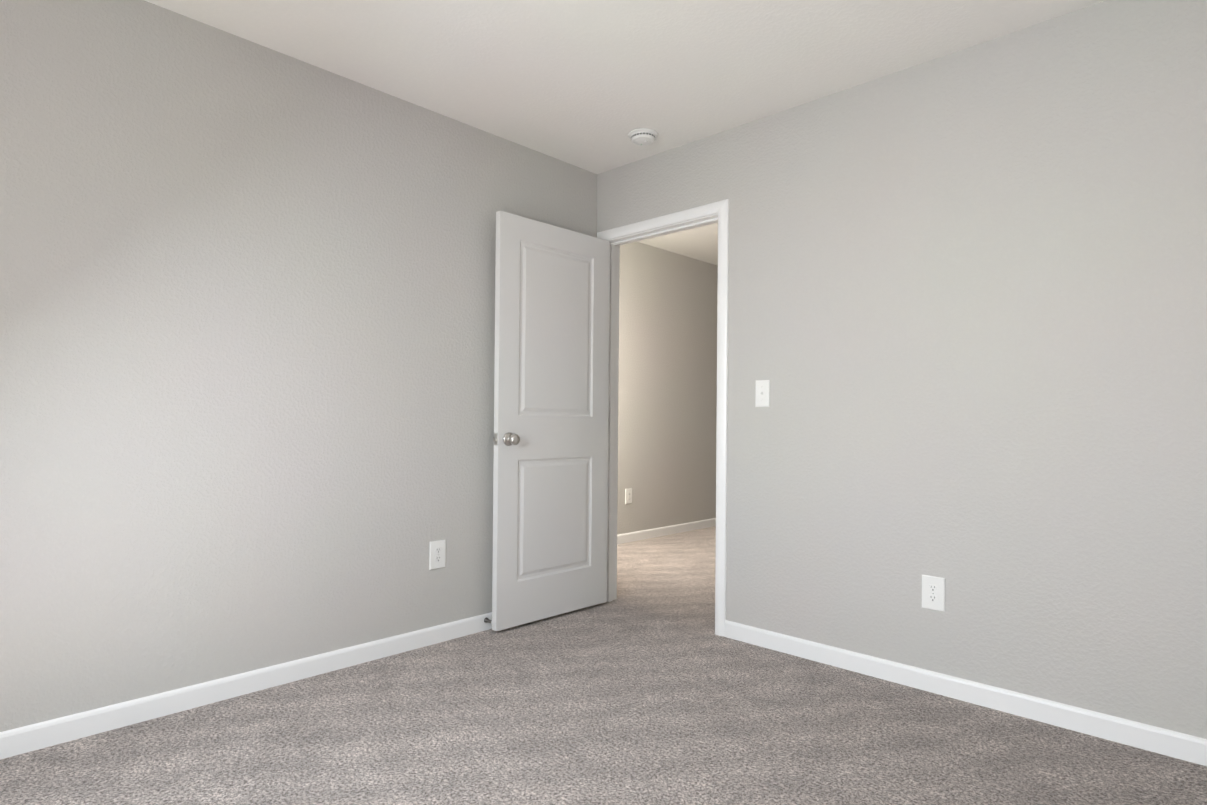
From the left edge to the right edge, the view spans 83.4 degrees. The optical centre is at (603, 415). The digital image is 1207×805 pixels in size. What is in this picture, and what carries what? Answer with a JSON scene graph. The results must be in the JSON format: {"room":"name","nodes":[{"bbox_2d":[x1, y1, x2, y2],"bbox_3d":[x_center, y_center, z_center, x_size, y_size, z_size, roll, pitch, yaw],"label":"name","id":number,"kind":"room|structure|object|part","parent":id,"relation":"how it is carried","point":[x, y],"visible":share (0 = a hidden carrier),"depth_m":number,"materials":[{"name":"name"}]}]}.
{"room":"empty bedroom","nodes":[
{"label":"empty bedroom","id":0,"kind":"room"},
{"bbox_2d":[0,0,596,731],"bbox_3d":[-1.302,-0.337,2.648,0.115,2.750,3.515,0,-1,44],"label":"wall","id":1,"kind":"structure","parent":0,"point":[246,344],"depth_m":2.48,"materials":[{"name":"paint"}]},
{"bbox_2d":[0,612,491,759],"bbox_3d":[-1.234,0.999,2.630,0.012,0.078,3.382,0,-1,44],"label":"baseboard","id":2,"kind":"structure","parent":1,"relation":"attached to","point":[32,737],"depth_m":2.45,"materials":[{"name":"white paint"}]},
{"bbox_2d":[429,539,445,569],"bbox_3d":[-0.763,0.641,3.124,0.007,0.128,0.084,0,-1,44],"label":"electrical outlet","id":3,"kind":"object","parent":1,"relation":"attached to","point":[437,558],"visible":1,"depth_m":3.12,"materials":[{"name":"white plastic"}]},
{"bbox_2d":[484,617,491,623],"bbox_3d":[-0.551,0.999,3.289,0.064,0.025,0.025,0,-1,44],"label":"door stop","id":4,"kind":"object","parent":1,"relation":"attached to","point":[486,619],"visible":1,"depth_m":3.30,"materials":[{"name":"silver metal"}]},
{"bbox_2d":[0,526,1206,804],"bbox_3d":[0.735,1.089,3.039,4.840,0.060,7.030,0,-1,44],"label":"floor","id":5,"kind":"structure","parent":0,"point":[648,686],"depth_m":2.19,"materials":[{"name":"carpet"}]},
{"bbox_2d":[145,0,1105,173],"bbox_3d":[0.017,-1.439,1.482,3.400,0.080,3.400,0,-1,44],"label":"ceiling","id":6,"kind":"structure","parent":0,"point":[588,85],"depth_m":2.58,"materials":[{"name":"paint"}]},
{"bbox_2d":[628,128,657,145],"bbox_3d":[0.195,-1.363,3.338,0.148,0.042,0.148,0,-1,44],"label":"smoke detector","id":7,"kind":"object","parent":6,"relation":"attached to","point":[643,136],"visible":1,"depth_m":3.30,"materials":[{"name":"white plastic"}]},
{"bbox_2d":[617,242,717,534],"bbox_3d":[0.333,-0.299,5.960,0.115,2.750,3.300,0,-1,44],"label":"wall","id":8,"kind":"structure","parent":0,"point":[667,402],"depth_m":6.12,"materials":[{"name":"paint"}]},
{"bbox_2d":[625,488,631,503],"bbox_3d":[0.216,0.684,5.751,0.007,0.128,0.084,0,-1,44],"label":"outlet","id":9,"kind":"object","parent":8,"relation":"attached to","point":[628,496],"visible":1,"depth_m":5.74,"materials":[{"name":"white plastic"}]},
{"bbox_2d":[617,518,715,543],"bbox_3d":[0.327,1.036,5.864,0.012,0.078,3.185,0,-1,44],"label":"baseboard","id":10,"kind":"structure","parent":8,"relation":"attached to","point":[655,532],"depth_m":6.09,"materials":[{"name":"white paint"}]},
{"bbox_2d":[637,223,717,265],"bbox_3d":[1.215,-1.533,5.054,2.410,0.080,3.185,0,-1,44],"label":"ceiling","id":11,"kind":"structure","parent":0,"point":[699,243],"depth_m":5.86,"materials":[{"name":"paint"}]},
{"bbox_2d":[597,0,1206,738],"bbox_3d":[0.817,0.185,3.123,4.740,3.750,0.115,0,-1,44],"label":"wall","id":12,"kind":"structure","parent":0,"point":[967,312],"depth_m":2.49,"materials":[{"name":"paint"}]},
{"bbox_2d":[597,199,728,636],"bbox_3d":[0.317,0.008,3.606,0.884,2.102,0.149,0,-1,44],"label":"door frame","id":13,"kind":"structure","parent":12,"relation":"attached to","point":[720,208],"depth_m":3.43,"materials":[{"name":"white paint"}]},
{"bbox_2d":[492,211,609,630],"bbox_3d":[-0.255,0.028,3.526,0.165,2.015,0.767,0,-1,44],"label":"door","id":14,"kind":"structure","parent":13,"relation":"attached to","point":[550,468],"depth_m":3.48,"materials":[{"name":"paint"}]},
{"bbox_3d":[-0.487,0.115,3.288,0.165,0.065,0.104,0,-1,44],"label":"knob","id":15,"kind":"part","parent":14,"relation":"part of","materials":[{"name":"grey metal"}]},
{"bbox_2d":[755,380,769,406],"bbox_3d":[0.729,-0.101,3.121,0.072,0.124,0.016,0,-1,44],"label":"light switch","id":16,"kind":"object","parent":12,"relation":"attached to","point":[762,398],"visible":1,"depth_m":3.12,"materials":[{"name":"white plastic"}]},
{"bbox_2d":[922,575,944,611],"bbox_3d":[1.265,0.682,2.602,0.084,0.128,0.007,0,-1,44],"label":"electrical outlet","id":17,"kind":"object","parent":12,"relation":"attached to","point":[933,592],"visible":1,"depth_m":2.60,"materials":[{"name":"white plastic"}]},
{"bbox_2d":[725,620,1206,765],"bbox_3d":[1.489,1.021,2.379,2.508,0.078,0.012,0,-1,44],"label":"baseboard","id":18,"kind":"structure","parent":12,"relation":"attached to","point":[1177,745],"depth_m":2.45,"materials":[{"name":"white paint"}]}
]}

